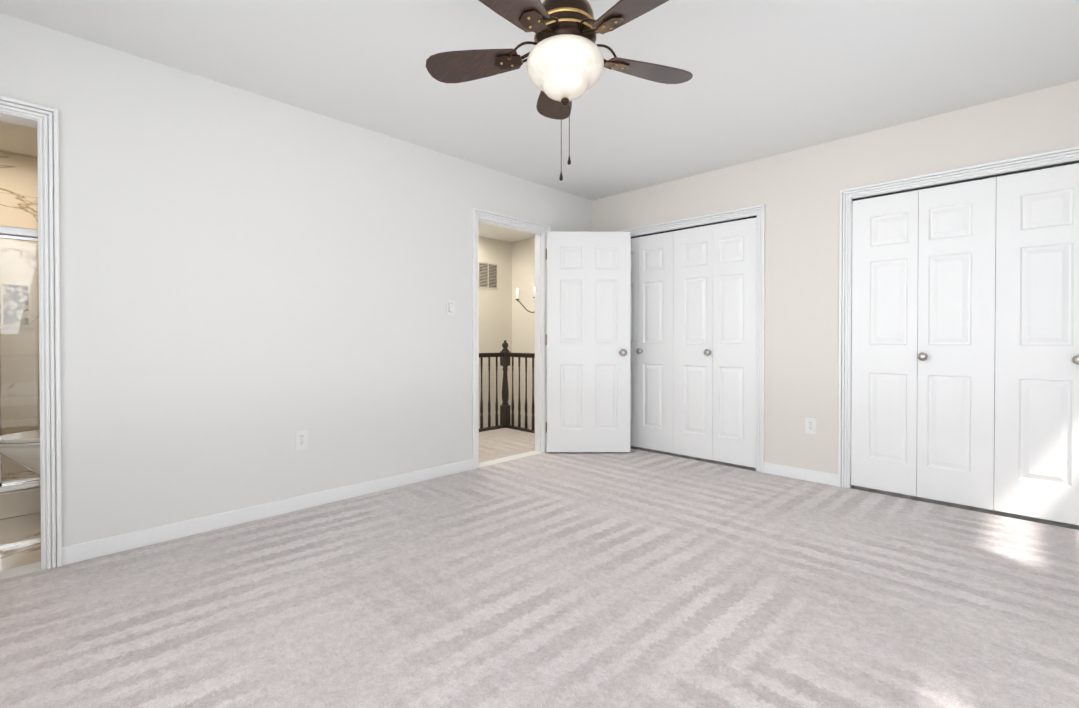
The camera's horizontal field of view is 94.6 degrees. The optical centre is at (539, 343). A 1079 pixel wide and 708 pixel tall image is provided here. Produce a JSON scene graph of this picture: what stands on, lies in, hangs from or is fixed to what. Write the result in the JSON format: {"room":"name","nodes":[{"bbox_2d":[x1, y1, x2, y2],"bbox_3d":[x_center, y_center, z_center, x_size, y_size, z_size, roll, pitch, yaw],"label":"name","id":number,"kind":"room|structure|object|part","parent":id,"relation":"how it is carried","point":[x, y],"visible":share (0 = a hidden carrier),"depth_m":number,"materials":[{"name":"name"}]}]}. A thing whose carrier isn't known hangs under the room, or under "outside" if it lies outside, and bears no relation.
{"room":"empty bedroom","nodes":[
{"label":"empty bedroom","id":0,"kind":"room"},
{"bbox_2d":[0,150,39,473],"bbox_3d":[-4.179,-0.214,3.624,0.100,2.450,1.890,0,1,44],"label":"wall","id":1,"kind":"structure","parent":0,"point":[18,190],"depth_m":3.77,"materials":[{"name":"stone"}]},
{"bbox_2d":[0,282,31,326],"bbox_3d":[-3.958,-0.290,3.764,0.016,0.336,0.166,0,1,44],"label":"niche shelf","id":2,"kind":"object","parent":1,"relation":"attached to","point":[10,303],"depth_m":3.76,"materials":[{"name":"stone"}]},
{"bbox_2d":[0,513,40,570],"bbox_3d":[-3.370,1.067,2.832,2.180,0.100,1.920,0,1,44],"label":"floor","id":3,"kind":"structure","parent":0,"point":[20,540],"depth_m":2.56,"materials":[{"name":"tile"}]},
{"bbox_2d":[0,430,39,474],"bbox_3d":[-2.706,0.561,2.975,0.450,0.911,0.770,0,1,44],"label":"shower bench","id":4,"kind":"object","parent":3,"relation":"on","point":[22,448],"visible":0.08,"depth_m":2.70,"materials":[{"name":"beige tile"}]},
{"bbox_2d":[0,487,40,519],"bbox_3d":[-3.298,0.943,2.761,0.120,0.150,1.912,0,1,44],"label":"shower curb","id":5,"kind":"object","parent":3,"relation":"on","point":[21,502],"depth_m":2.93,"materials":[{"name":"tile"}]},
{"bbox_2d":[0,226,39,492],"bbox_3d":[-3.286,0.093,2.741,0.095,1.550,1.908,0,1,44],"label":"shower door","id":6,"kind":"structure","parent":5,"relation":"on","point":[15,234],"depth_m":2.96,"materials":[{"name":"clear glass"}]},
{"bbox_2d":[2,470,39,480],"bbox_3d":[-3.744,0.997,3.199,1.125,0.035,1.912,0,1,44],"label":"shower pan","id":7,"kind":"object","parent":3,"relation":"on","point":[21,475],"depth_m":3.67,"materials":[{"name":"tile"}]},
{"bbox_2d":[0,13,591,578],"bbox_3d":[-1.056,0.537,3.541,0.120,3.950,6.420,0,1,44],"label":"wall","id":8,"kind":"structure","parent":0,"point":[250,283],"depth_m":2.80,"materials":[{"name":"white paint"}]},
{"bbox_2d":[0,95,61,569],"bbox_3d":[-2.550,-0.019,2.000,0.143,2.087,0.894,0,1,44],"label":"door frame","id":9,"kind":"structure","parent":8,"relation":"attached to","point":[42,120],"depth_m":2.25,"materials":[{"name":"white paint"}]},
{"bbox_2d":[62,459,472,565],"bbox_3d":[-1.317,0.972,3.183,0.014,0.085,5.300,0,1,44],"label":"baseboard","id":10,"kind":"structure","parent":8,"relation":"attached to","point":[83,551],"depth_m":2.80,"materials":[{"name":"white paint"}]},
{"bbox_2d":[295,430,307,449],"bbox_3d":[-1.455,0.593,3.044,0.007,0.115,0.070,0,1,44],"label":"electrical outlet","id":11,"kind":"object","parent":8,"relation":"attached to","point":[301,440],"visible":1,"depth_m":3.04,"materials":[{"name":"white plastic"}]},
{"bbox_2d":[447,300,453,314],"bbox_3d":[-0.681,-0.275,3.821,0.011,0.115,0.070,0,1,44],"label":"light switch","id":12,"kind":"object","parent":8,"relation":"attached to","point":[450,307],"visible":1,"depth_m":3.82,"materials":[{"name":"white plastic"}]},
{"bbox_2d":[472,208,550,469],"bbox_3d":[-0.260,-0.039,4.330,0.143,2.087,0.894,0,1,44],"label":"door frame","id":13,"kind":"structure","parent":8,"relation":"attached to","point":[497,218],"depth_m":4.56,"materials":[{"name":"white paint"}]},
{"bbox_2d":[546,232,630,451],"bbox_3d":[0.442,-0.013,4.532,0.771,2.000,0.169,0,0,-1],"label":"hall door","id":14,"kind":"structure","parent":8,"relation":"in","point":[588,331],"depth_m":4.52,"materials":[{"name":"white paint"}]},
{"bbox_2d":[479,236,510,427],"bbox_3d":[-1.869,0.517,5.839,0.100,3.950,4.280,0,1,44],"label":"wall","id":15,"kind":"structure","parent":0,"point":[504,314],"depth_m":7.02,"materials":[{"name":"beige paint"}]},
{"bbox_2d":[479,261,497,289],"bbox_3d":[-0.715,-0.942,6.922,0.010,0.370,0.360,0,1,44],"label":"air vent","id":16,"kind":"object","parent":15,"relation":"in","point":[488,275],"visible":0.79,"depth_m":6.92,"materials":[{"name":"beige metal"}]},
{"bbox_2d":[479,428,534,462],"bbox_3d":[-1.127,1.130,4.379,1.150,0.250,3.230,0,1,44],"label":"floor","id":17,"kind":"structure","parent":0,"point":[499,443],"depth_m":4.97,"materials":[{"name":"carpet"}]},
{"bbox_2d":[479,340,534,432],"bbox_3d":[-1.128,0.488,4.386,1.165,1.032,3.245,0,1,44],"label":"stair railing","id":18,"kind":"object","parent":17,"relation":"on","point":[504,354],"visible":0.31,"depth_m":5.74,"materials":[{"name":"brown wood"}]},
{"bbox_2d":[511,238,534,428],"bbox_3d":[0.381,0.511,6.558,2.060,3.950,0.100,0,1,44],"label":"wall","id":19,"kind":"structure","parent":0,"point":[522,252],"depth_m":7.09,"materials":[{"name":"beige paint"}]},
{"bbox_2d":[0,448,1078,707],"bbox_3d":[0.104,1.076,1.787,4.000,0.100,5.300,0,1,44],"label":"floor carpet","id":20,"kind":"object","parent":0,"point":[636,578],"visible":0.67,"depth_m":1.95,"materials":[{"name":"grey carpet"}]},
{"bbox_2d":[0,0,1078,241],"bbox_3d":[-0.400,-1.483,2.879,6.520,0.100,6.420,0,1,44],"label":"ceiling","id":21,"kind":"structure","parent":0,"point":[772,78],"depth_m":2.59,"materials":[{"name":"white paint"}]},
{"bbox_2d":[515,287,534,312],"bbox_3d":[0.079,-0.915,6.373,0.693,1.095,0.695,0,1,44],"label":"chandelier","id":22,"kind":"object","parent":21,"relation":"hanging from","point":[517,299],"visible":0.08,"depth_m":6.37,"materials":[{"name":"brown metal"}]},
{"bbox_2d":[426,0,692,180],"bbox_3d":[0.101,-0.998,1.726,0.993,0.850,1.010,0,1,44],"label":"ceiling fan","id":23,"kind":"object","parent":21,"relation":"hanging from","point":[566,61],"visible":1,"depth_m":1.69,"materials":[{"name":"brown wood"}]},
{"bbox_3d":[0.090,-0.944,1.756,0.272,0.152,0.272,0,1,44],"label":"lamp shade","id":24,"kind":"part","parent":23,"relation":"part of","materials":[{"name":"beige glass"}]},
{"bbox_2d":[630,446,755,470],"bbox_3d":[1.476,1.052,4.744,1.672,0.100,0.600,0,1,44],"label":"floor","id":25,"kind":"structure","parent":0,"point":[698,459],"depth_m":4.41,"materials":[{"name":"beige carpet"}]},
{"bbox_2d":[592,80,1078,473],"bbox_3d":[2.047,-0.214,3.668,4.120,2.450,0.120,0,1,44],"label":"wall","id":26,"kind":"structure","parent":0,"point":[796,193],"depth_m":3.63,"materials":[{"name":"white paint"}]},
{"bbox_2d":[616,204,764,472],"bbox_3d":[1.215,-0.040,4.470,1.606,2.087,0.143,0,1,44],"label":"trim","id":27,"kind":"structure","parent":26,"relation":"attached to","point":[758,211],"depth_m":3.90,"materials":[{"name":"white paint"}]},
{"bbox_2d":[630,216,756,467],"bbox_3d":[1.188,-0.015,4.442,1.468,1.999,0.087,0,1,44],"label":"closet door","id":28,"kind":"structure","parent":26,"relation":"in","point":[693,349],"depth_m":4.30,"materials":[{"name":"white paint"}]},
{"bbox_2d":[764,462,837,485],"bbox_3d":[1.962,0.968,3.667,3.986,0.085,0.014,0,1,44],"label":"baseboard","id":29,"kind":"structure","parent":26,"relation":"attached to","point":[804,474],"depth_m":3.68,"materials":[{"name":"white paint"}]},
{"bbox_2d":[805,418,815,433],"bbox_3d":[1.986,0.605,3.644,0.070,0.115,0.007,0,1,44],"label":"electrical outlet","id":30,"kind":"object","parent":26,"relation":"attached to","point":[810,425],"visible":1,"depth_m":3.64,"materials":[{"name":"white plastic"}]},
{"bbox_2d":[838,146,1078,487],"bbox_3d":[2.730,-0.027,2.981,1.618,2.087,0.143,0,1,44],"label":"trim","id":31,"kind":"structure","parent":26,"relation":"attached to","point":[1043,159],"depth_m":3.47,"materials":[{"name":"white paint"}]},
{"bbox_2d":[851,161,1078,524],"bbox_3d":[2.703,-0.003,2.954,1.480,1.999,0.087,0,1,44],"label":"closet door","id":32,"kind":"structure","parent":26,"relation":"in","point":[947,356],"depth_m":3.04,"materials":[{"name":"white paint"}]},
{"bbox_2d":[851,485,1078,529],"bbox_3d":[2.991,1.064,3.255,1.684,0.100,0.600,0,1,44],"label":"floor","id":33,"kind":"structure","parent":0,"point":[1021,517],"depth_m":3.11,"materials":[{"name":"beige carpet"}]},
{"bbox_2d":[994,178,996,439],"bbox_3d":[3.001,-0.211,3.255,1.744,2.450,0.630,0,1,44],"label":"wall","id":34,"kind":"structure","parent":0,"point":[995,308],"depth_m":3.48,"materials":[{"name":"grey paint"}]}
]}

